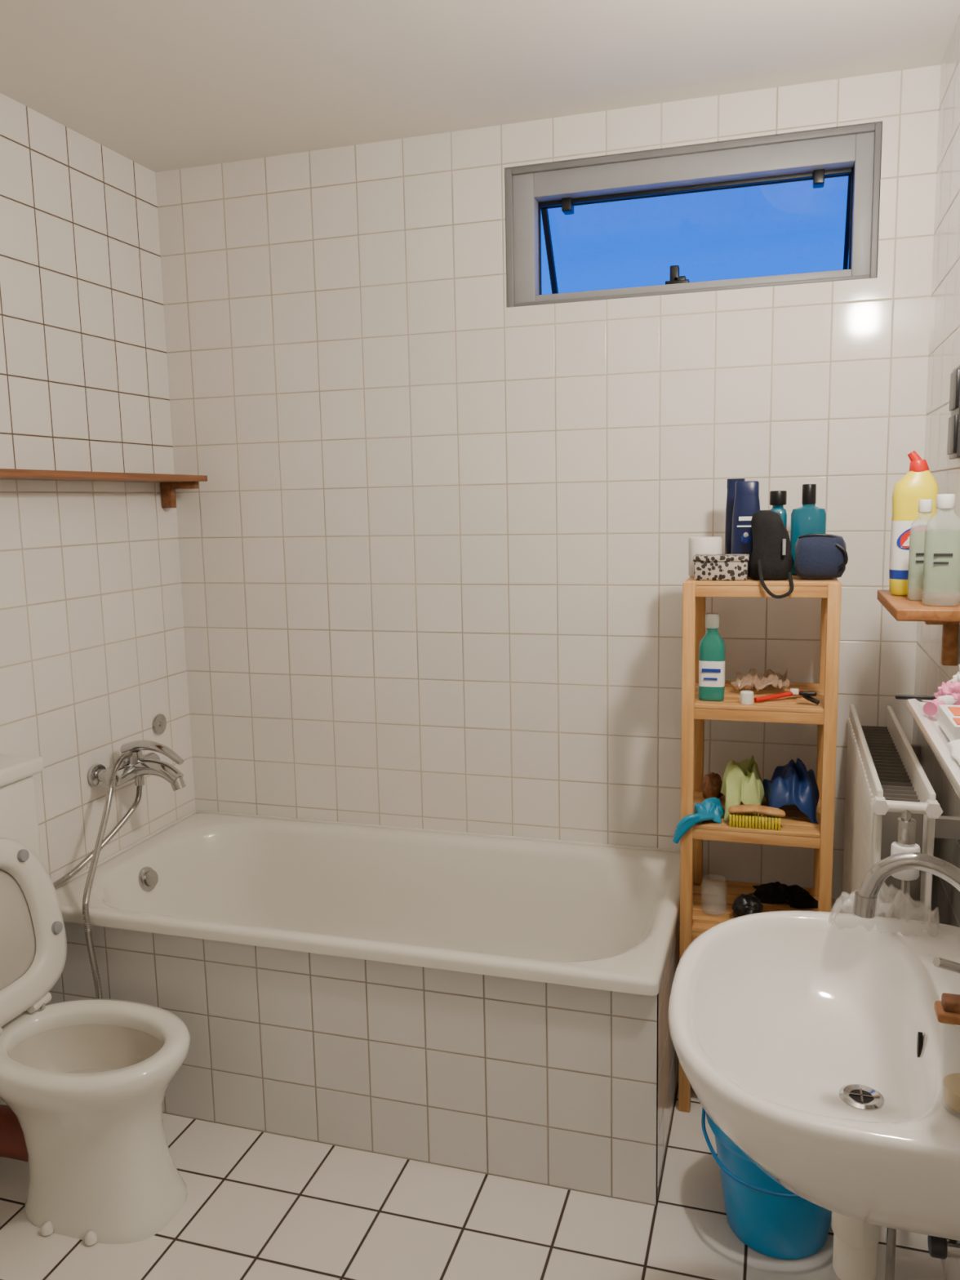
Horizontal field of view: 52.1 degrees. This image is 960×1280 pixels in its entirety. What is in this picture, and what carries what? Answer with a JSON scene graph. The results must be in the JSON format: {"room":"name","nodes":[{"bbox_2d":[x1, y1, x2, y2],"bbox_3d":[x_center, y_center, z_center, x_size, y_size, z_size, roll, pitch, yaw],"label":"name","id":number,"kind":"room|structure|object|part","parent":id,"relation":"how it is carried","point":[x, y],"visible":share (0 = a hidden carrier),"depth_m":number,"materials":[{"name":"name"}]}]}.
{"room":"bathroom","nodes":[
{"label":"bathroom","id":0,"kind":"room"},
{"bbox_2d":[0,93,195,1105],"bbox_3d":[-1.550,0.066,1.734,0.120,2.660,3.350,1,8,17],"label":"wall","id":1,"kind":"structure","parent":0,"point":[92,643],"depth_m":2.82,"materials":[{"name":"tile"}]},
{"bbox_2d":[0,468,207,507],"bbox_3d":[-1.196,-0.361,2.377,0.158,0.101,1.695,1,8,17],"label":"wooden wall shelf","id":2,"kind":"object","parent":1,"relation":"attached to","point":[169,483],"visible":1,"depth_m":2.77,"materials":[{"name":"brown wood"}]},
{"bbox_2d":[53,739,186,999],"bbox_3d":[-1.036,0.739,2.817,0.261,0.842,0.561,1,8,17],"label":"faucet","id":3,"kind":"object","parent":1,"relation":"attached to","point":[131,764],"visible":0.76,"depth_m":2.87,"materials":[{"name":"silver metal"}]},
{"bbox_3d":[-0.971,0.333,2.915,0.199,0.068,0.051,1,8,17],"label":"lever","id":4,"kind":"part","parent":3,"relation":"part of","materials":[{"name":"silver metal"}]},
{"bbox_3d":[-0.964,0.393,2.922,0.173,0.077,0.052,1,8,17],"label":"spout","id":5,"kind":"part","parent":3,"relation":"part of","materials":[{"name":"silver metal"}]},
{"bbox_2d":[152,713,166,734],"bbox_3d":[-1.039,0.274,3.190,0.013,0.068,0.068,1,8,17],"label":"cap","id":6,"kind":"object","parent":1,"relation":"attached to","point":[159,723],"visible":1,"depth_m":3.18,"materials":[{"name":"silver metal"}]},
{"bbox_2d":[0,1083,944,1279],"bbox_3d":[-0.372,1.457,1.586,2.520,0.100,3.610,1,8,17],"label":"floor","id":7,"kind":"structure","parent":0,"point":[258,1205],"depth_m":2.19,"materials":[{"name":"tile"}]},
{"bbox_2d":[0,753,190,1245],"bbox_3d":[-0.992,0.820,2.267,0.664,0.995,0.475,1,8,17],"label":"toilet","id":8,"kind":"object","parent":7,"relation":"on","point":[84,1083],"visible":1,"depth_m":2.25,"materials":[{"name":"ceramic"}]},
{"bbox_3d":[-1.133,0.679,2.287,0.052,0.316,0.270,1,8,17],"label":"lid","id":9,"kind":"part","parent":8,"relation":"part of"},
{"bbox_3d":[-1.244,0.538,2.301,0.146,0.355,0.450,1,8,17],"label":"tank","id":10,"kind":"part","parent":8,"relation":"part of","materials":[{"name":"white ceramic"}]},
{"bbox_3d":[-1.242,0.343,2.274,0.162,0.042,0.475,1,8,17],"label":"tank lid","id":11,"kind":"part","parent":8,"relation":"part of","materials":[{"name":"white ceramic"}]},
{"bbox_3d":[-1.119,0.676,2.283,0.086,0.417,0.392,1,8,17],"label":"seat","id":12,"kind":"part","parent":8,"relation":"part of","materials":[{"name":"plastic"}]},
{"bbox_3d":[-1.071,0.891,2.384,0.028,0.025,0.028,1,8,17],"label":"hinge post","id":13,"kind":"part","parent":8,"relation":"part of","materials":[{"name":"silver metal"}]},
{"bbox_3d":[-0.902,1.025,2.267,0.378,0.146,0.252,1,8,17],"label":"bowl","id":14,"kind":"part","parent":8,"relation":"part of","materials":[{"name":"ceramic"}]},
{"bbox_3d":[-0.904,1.113,2.281,0.490,0.408,0.360,1,8,17],"label":"bowl","id":15,"kind":"part","parent":8,"relation":"part of","materials":[{"name":"ceramic"}]},
{"bbox_2d":[44,809,680,1206],"bbox_3d":[-0.293,0.945,2.812,1.689,0.566,0.819,1,8,17],"label":"bathtub","id":16,"kind":"object","parent":7,"relation":"on","point":[488,1004],"visible":0.9,"depth_m":2.50,"materials":[{"name":"ceramic"}]},
{"bbox_3d":[-1.004,0.728,3.000,0.025,0.049,0.050,1,8,17],"label":"overflow knob","id":17,"kind":"part","parent":16,"relation":"part of","materials":[{"name":"metal"}]},
{"bbox_2d":[55,813,679,995],"bbox_3d":[-0.295,0.869,2.801,1.688,0.400,0.818,1,8,17],"label":"tub","id":18,"kind":"object","parent":16,"relation":"in","point":[202,904],"depth_m":2.95,"materials":[{"name":"ceramic"}]},
{"bbox_2d":[678,574,841,1112],"bbox_3d":[0.736,0.530,2.612,0.365,1.402,0.360,1,8,17],"label":"storage rack","id":19,"kind":"object","parent":7,"relation":"on","point":[705,904],"depth_m":2.44,"materials":[{"name":"brown wood"}]},
{"bbox_2d":[672,797,724,844],"bbox_3d":[0.573,0.461,2.505,0.092,0.092,0.174,6,11,41],"label":"gloves","id":20,"kind":"object","parent":19,"relation":"on","point":[711,808],"visible":1,"depth_m":2.48,"materials":[{"name":"blue rubber"}]},
{"bbox_2d":[688,536,722,577],"bbox_3d":[0.581,-0.215,2.534,0.084,0.100,0.084,1,8,17],"label":"toilet paper roll","id":21,"kind":"object","parent":19,"relation":"on","point":[703,544],"visible":0.46,"depth_m":2.50,"materials":[{"name":"white paper"}]},
{"bbox_2d":[698,626,725,701],"bbox_3d":[0.583,0.042,2.465,0.064,0.220,0.045,1,8,17],"label":"mouthwash bottle","id":22,"kind":"object","parent":19,"relation":"on","point":[712,646],"visible":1,"depth_m":2.45,"materials":[{"name":"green plastic"}]},
{"bbox_2d":[702,668,720,679],"bbox_3d":[0.577,0.086,2.451,0.046,0.028,0.004,1,8,17],"label":"print","id":23,"kind":"object","parent":22,"relation":"attached to","point":[707,673],"depth_m":2.45},
{"bbox_2d":[701,772,723,799],"bbox_3d":[0.633,0.397,2.677,0.062,0.076,0.075,1,8,17],"label":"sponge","id":24,"kind":"object","parent":19,"relation":"on","point":[711,787],"visible":0.84,"depth_m":2.65,"materials":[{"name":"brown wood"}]},
{"bbox_2d":[693,554,750,580],"bbox_3d":[0.597,-0.180,2.429,0.132,0.060,0.086,1,8,17],"label":"patterned box","id":25,"kind":"object","parent":19,"relation":"on","point":[706,566],"visible":1,"depth_m":2.39,"materials":[{"name":"white cardboard"}]},
{"bbox_3d":[0.597,-0.203,2.425,0.132,0.014,0.086,1,8,17],"label":"box lid","id":26,"kind":"part","parent":25,"relation":"part of","materials":[{"name":"white cardboard"}]},
{"bbox_2d":[724,478,745,554],"bbox_3d":[0.673,-0.299,2.588,0.052,0.248,0.036,1,8,17],"label":"shampoo bottle","id":27,"kind":"object","parent":19,"relation":"on","point":[731,483],"visible":0.44,"depth_m":2.57,"materials":[{"name":"blue plastic"}]},
{"bbox_2d":[720,755,764,822],"bbox_3d":[0.689,0.379,2.574,0.112,0.138,0.206,1,8,17],"label":"cleaning cloth","id":28,"kind":"object","parent":19,"relation":"on","point":[742,781],"visible":0.97,"depth_m":2.52,"materials":[{"name":"green fabric"}]},
{"bbox_2d":[731,480,759,577],"bbox_3d":[0.674,-0.280,2.483,0.073,0.240,0.045,1,8,17],"label":"shampoo bottle","id":29,"kind":"object","parent":19,"relation":"on","point":[747,502],"visible":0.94,"depth_m":2.46,"materials":[{"name":"blue plastic"}]},
{"bbox_2d":[737,516,751,527],"bbox_3d":[0.666,-0.297,2.463,0.040,0.026,0.003,1,8,17],"label":"print","id":30,"kind":"object","parent":29,"relation":"on","point":[742,522],"depth_m":2.46},
{"bbox_3d":[0.659,0.142,2.425,0.034,0.030,0.034,1,8,17],"label":"bottle cap","id":31,"kind":"part","parent":19,"relation":"part of","materials":[{"name":"white plastic"}]},
{"bbox_2d":[731,893,763,917],"bbox_3d":[0.696,0.694,2.555,0.080,0.070,0.089,1,8,17],"label":"sponge","id":32,"kind":"object","parent":19,"relation":"on","point":[744,904],"visible":0.72,"depth_m":2.53,"materials":[{"name":"plastic"}]},
{"bbox_2d":[728,804,785,830],"bbox_3d":[0.689,0.439,2.446,0.138,0.055,0.040,1,8,17],"label":"brush","id":33,"kind":"object","parent":19,"relation":"on","point":[768,812],"visible":1,"depth_m":2.44,"materials":[{"name":"yellow plastic"}]},
{"bbox_2d":[730,667,790,691],"bbox_3d":[0.741,0.107,2.593,0.147,0.049,0.161,1,8,17],"label":"plastic wrapper","id":34,"kind":"object","parent":19,"relation":"on","point":[753,680],"visible":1,"depth_m":2.55,"materials":[{"name":"beige plastic"}]},
{"bbox_2d":[748,510,794,598],"bbox_3d":[0.706,-0.210,2.374,0.106,0.206,0.141,1,8,17],"label":"pouch","id":35,"kind":"object","parent":19,"relation":"on","point":[771,558],"visible":1,"depth_m":2.36,"materials":[{"name":"fabric"}]},
{"bbox_2d":[769,490,786,528],"bbox_3d":[0.768,-0.277,2.536,0.046,0.215,0.042,1,8,17],"label":"lotion bottle","id":36,"kind":"object","parent":19,"relation":"on","point":[778,499],"visible":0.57,"depth_m":2.51,"materials":[{"name":"teal plastic"}]},
{"bbox_2d":[754,688,804,702],"bbox_3d":[0.752,0.138,2.455,0.146,0.025,0.024,-4,9,-21],"label":"toothbrush","id":37,"kind":"object","parent":19,"relation":"on","point":[793,691],"visible":0.92,"depth_m":2.45,"materials":[{"name":"red plastic"}]},
{"bbox_2d":[751,881,817,908],"bbox_3d":[0.836,0.686,2.689,0.184,0.042,0.134,1,8,17],"label":"rag","id":38,"kind":"object","parent":19,"relation":"on","point":[771,893],"visible":0.94,"depth_m":2.66,"materials":[{"name":"black fabric"}]},
{"bbox_2d":[762,758,819,823],"bbox_3d":[0.812,0.374,2.567,0.145,0.144,0.226,1,8,17],"label":"cover","id":39,"kind":"object","parent":19,"relation":"on","point":[790,784],"visible":0.98,"depth_m":2.49,"materials":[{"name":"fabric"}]},
{"bbox_2d":[790,484,826,575],"bbox_3d":[0.837,-0.282,2.503,0.086,0.230,0.050,1,8,17],"label":"mouthwash bottle","id":40,"kind":"object","parent":19,"relation":"on","point":[808,518],"visible":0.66,"depth_m":2.48,"materials":[{"name":"teal plastic"}]},
{"bbox_2d":[799,690,819,704],"bbox_3d":[0.803,0.141,2.392,0.048,0.032,0.022,1,8,17],"label":"razor","id":41,"kind":"object","parent":19,"relation":"on","point":[807,695],"visible":1,"depth_m":2.38,"materials":[{"name":"black plastic"}]},
{"bbox_2d":[794,533,848,580],"bbox_3d":[0.823,-0.201,2.370,0.118,0.113,0.102,1,8,17],"label":"bag","id":42,"kind":"object","parent":19,"relation":"on","point":[817,556],"visible":1,"depth_m":2.33,"materials":[{"name":"blue fabric"}]},
{"bbox_3d":[0.853,-0.197,2.315,0.030,0.061,0.009,4,10,33],"label":"handle","id":43,"kind":"part","parent":42,"relation":"part of","materials":[{"name":"black plastic"}]},
{"bbox_2d":[701,1106,831,1259],"bbox_3d":[0.654,1.157,2.156,0.328,0.290,0.334,1,8,17],"label":"bucket","id":44,"kind":"object","parent":7,"relation":"on","point":[772,1220],"visible":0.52,"depth_m":2.07,"materials":[{"name":"blue plastic"}]},
{"bbox_3d":[0.630,1.084,2.070,0.328,0.069,0.178,1,8,17],"label":"handle","id":45,"kind":"part","parent":44,"relation":"part of","materials":[{"name":"blue plastic"}]},
{"bbox_2d":[842,704,959,1279],"bbox_3d":[0.965,0.751,2.311,0.177,1.040,0.858,1,8,17],"label":"radiator","id":46,"kind":"object","parent":7,"relation":"on","point":[891,807],"visible":0.6,"depth_m":2.00,"materials":[{"name":"metal"}]},
{"bbox_3d":[0.816,0.423,1.883,0.052,0.065,0.052,1,8,17],"label":"valve knob","id":47,"kind":"part","parent":46,"relation":"part of","materials":[{"name":"white plastic"}]},
{"bbox_2d":[0,0,959,172],"bbox_3d":[-0.428,-1.275,1.199,2.520,0.100,3.610,1,8,17],"label":"ceiling","id":48,"kind":"structure","parent":0,"point":[161,85],"depth_m":2.36,"materials":[{"name":"paint"}]},
{"bbox_2d":[155,64,941,913],"bbox_3d":[0.107,-0.152,3.034,2.520,2.660,0.140,1,8,17],"label":"wall","id":49,"kind":"structure","parent":0,"point":[433,547],"depth_m":2.93,"materials":[{"name":"tile"}]},
{"bbox_2d":[505,122,881,307],"bbox_3d":[0.571,-1.153,2.737,1.000,0.382,0.122,1,8,17],"label":"window","id":50,"kind":"structure","parent":49,"relation":"in","point":[858,147],"depth_m":2.67,"materials":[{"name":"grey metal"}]},
{"bbox_2d":[540,207,558,293],"bbox_3d":[0.214,-1.168,2.982,0.016,0.295,0.200,1,8,17],"label":"sash edge","id":51,"kind":"object","parent":50,"relation":"attached to","point":[544,213],"visible":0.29,"depth_m":2.97,"materials":[{"name":"black rubber"}]},
{"bbox_2d":[561,197,573,214],"bbox_3d":[0.254,-1.253,2.833,0.028,0.037,0.045,1,8,17],"label":"hinge","id":52,"kind":"object","parent":50,"relation":"attached to","point":[567,206],"visible":0.99,"depth_m":2.81,"materials":[{"name":"black metal"}]},
{"bbox_2d":[665,265,689,284],"bbox_3d":[0.551,-1.015,2.737,0.065,0.054,0.040,1,8,17],"label":"latch","id":53,"kind":"object","parent":50,"relation":"attached to","point":[675,278],"visible":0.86,"depth_m":2.73,"materials":[{"name":"black metal"}]},
{"bbox_2d":[537,167,853,294],"bbox_3d":[0.584,-1.129,2.749,0.860,0.271,0.015,1,8,17],"label":"gasket","id":54,"kind":"object","parent":50,"relation":"attached to","point":[844,171],"visible":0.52,"depth_m":2.72,"materials":[{"name":"black rubber"}]},
{"bbox_2d":[813,168,824,188],"bbox_3d":[0.909,-1.238,2.633,0.028,0.037,0.045,1,8,17],"label":"hinge","id":55,"kind":"object","parent":50,"relation":"attached to","point":[818,175],"visible":1,"depth_m":2.61,"materials":[{"name":"black metal"}]},
{"bbox_2d":[843,175,851,269],"bbox_3d":[1.025,-1.149,2.735,0.012,0.295,0.200,1,8,17],"label":"sash edge","id":56,"kind":"object","parent":50,"relation":"attached to","point":[848,200],"visible":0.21,"depth_m":2.73,"materials":[{"name":"black rubber"}]},
{"bbox_2d":[911,13,959,1279],"bbox_3d":[0.744,0.118,1.032,0.120,2.660,3.350,1,8,17],"label":"wall","id":57,"kind":"structure","parent":0,"point":[944,357],"depth_m":2.28,"materials":[{"name":"tile"}]},
{"bbox_2d":[667,911,959,1279],"bbox_3d":[0.549,0.775,1.514,0.503,0.471,0.670,1,8,17],"label":"washbasin","id":58,"kind":"object","parent":57,"relation":"attached to","point":[815,1042],"visible":0.99,"depth_m":1.51,"materials":[{"name":"ceramic"}]},
{"bbox_2d":[831,1211,880,1248],"bbox_3d":[0.582,0.846,1.514,0.072,0.150,0.072,1,8,17],"label":"drain pipe","id":59,"kind":"object","parent":58,"relation":"on","point":[849,1233],"depth_m":1.49,"materials":[{"name":"white ceramic"}]},
{"bbox_2d":[853,852,959,973],"bbox_3d":[0.648,0.429,1.411,0.208,0.238,0.092,1,8,17],"label":"faucet","id":60,"kind":"object","parent":58,"relation":"on","point":[865,899],"visible":1,"depth_m":1.42,"materials":[{"name":"silver metal"}]},
{"bbox_3d":[0.648,0.388,1.426,0.190,0.161,0.025,1,8,17],"label":"spout","id":61,"kind":"part","parent":60,"relation":"part of","materials":[{"name":"silver metal"}]},
{"bbox_3d":[0.678,0.466,1.386,0.083,0.048,0.016,-3,8,-14],"label":"lever","id":62,"kind":"part","parent":60,"relation":"part of","materials":[{"name":"silver metal"}]},
{"bbox_2d":[933,992,959,1025],"bbox_3d":[0.592,0.445,1.178,0.082,0.027,0.035,1,8,17],"label":"brush","id":63,"kind":"object","parent":58,"relation":"on","point":[947,1010],"visible":1,"depth_m":1.17,"materials":[{"name":"brown wood"}]},
{"bbox_2d":[942,1073,959,1112],"bbox_3d":[0.598,0.518,1.200,0.068,0.120,0.068,1,8,17],"label":"soap","id":64,"kind":"object","parent":58,"relation":"on","point":[951,1082],"visible":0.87,"depth_m":1.20,"materials":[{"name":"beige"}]},
{"bbox_2d":[876,590,959,666],"bbox_3d":[0.926,-0.019,2.065,0.138,0.135,0.410,1,8,17],"label":"wooden wall shelf","id":65,"kind":"object","parent":57,"relation":"attached to","point":[936,608],"visible":0.95,"depth_m":2.01,"materials":[{"name":"brown wood"}]},
{"bbox_2d":[888,450,938,595],"bbox_3d":[0.934,-0.252,2.111,0.092,0.308,0.072,1,8,17],"label":"bottle","id":66,"kind":"object","parent":65,"relation":"on","point":[918,483],"visible":0.79,"depth_m":2.09,"materials":[{"name":"yellow plastic"}]},
{"bbox_2d":[907,499,932,588],"bbox_3d":[0.910,-0.185,2.013,0.054,0.205,0.040,1,8,17],"label":"bottle","id":67,"kind":"object","parent":65,"relation":"on","point":[917,539],"visible":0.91,"depth_m":2.00,"materials":[{"name":"clear plastic"}]},
{"bbox_2d":[915,552,924,562],"bbox_3d":[0.902,-0.168,2.000,0.027,0.020,0.005,1,8,17],"label":"print","id":68,"kind":"object","parent":67,"relation":"attached to","point":[919,557],"depth_m":2.00,"materials":[{"name":"paint"}]},
{"bbox_2d":[922,493,959,592],"bbox_3d":[0.902,-0.175,1.911,0.068,0.215,0.050,1,8,17],"label":"bottle","id":69,"kind":"object","parent":65,"relation":"on","point":[941,562],"visible":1,"depth_m":1.89,"materials":[{"name":"clear plastic"}]},
{"bbox_2d":[933,553,953,564],"bbox_3d":[0.893,-0.157,1.893,0.034,0.020,0.005,1,8,17],"label":"print","id":70,"kind":"object","parent":69,"relation":"attached to","point":[938,558],"depth_m":1.89,"materials":[{"name":"paint"}]},
{"bbox_2d":[906,680,959,798],"bbox_3d":[0.715,0.129,1.392,0.144,0.064,0.630,1,8,17],"label":"shelf","id":71,"kind":"object","parent":57,"relation":"attached to","point":[936,739],"depth_m":1.45,"materials":[{"name":"ceramic"}]},
{"bbox_2d":[894,694,937,700],"bbox_3d":[0.745,0.098,1.668,0.072,0.007,0.010,1,8,17],"label":"comb","id":72,"kind":"object","parent":71,"relation":"on","point":[897,696],"visible":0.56,"depth_m":1.67,"materials":[{"name":"plastic"}]},
{"bbox_2d":[923,694,958,715],"bbox_3d":[0.757,0.098,1.585,0.022,0.028,0.167,6,11,43],"label":"toothpaste tube","id":73,"kind":"object","parent":71,"relation":"on","point":[931,708],"visible":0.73,"depth_m":1.53,"materials":[{"name":"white plastic"}]},
{"bbox_3d":[0.767,0.089,1.601,0.047,0.045,0.058,1,8,17],"label":"pink razor cap","id":74,"kind":"part","parent":71,"relation":"part of","materials":[{"name":"pink plastic"}]},
{"bbox_2d":[937,704,959,741],"bbox_3d":[0.714,0.123,1.412,0.080,0.030,0.150,1,8,17],"label":"box","id":75,"kind":"object","parent":71,"relation":"on","point":[948,716],"visible":0.83,"depth_m":1.42,"materials":[{"name":"white cardboard"}]},
{"bbox_2d":[947,706,959,724],"bbox_3d":[0.712,0.110,1.405,0.070,0.002,0.120,1,8,17],"label":"print","id":76,"kind":"object","parent":75,"relation":"on","point":[953,713],"depth_m":1.41},
{"bbox_2d":[947,738,959,765],"bbox_3d":[0.647,0.146,1.283,0.057,0.013,0.105,1,8,17],"label":"leaflet","id":77,"kind":"object","parent":71,"relation":"on","point":[954,745],"visible":1,"depth_m":1.30,"materials":[{"name":"white paper"}]},
{"bbox_2d":[949,664,959,683],"bbox_3d":[0.819,0.072,1.641,0.065,0.064,0.067,-6,10,-33],"label":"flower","id":78,"kind":"object","parent":71,"relation":"on","point":[957,677],"visible":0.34,"depth_m":1.64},
{"bbox_2d":[946,364,959,459],"bbox_3d":[0.999,-0.477,2.059,0.017,0.190,0.108,1,8,17],"label":"switch plate","id":79,"kind":"object","parent":57,"relation":"attached to","point":[953,428],"visible":1,"depth_m":2.03,"materials":[{"name":"plastic"}]}
]}

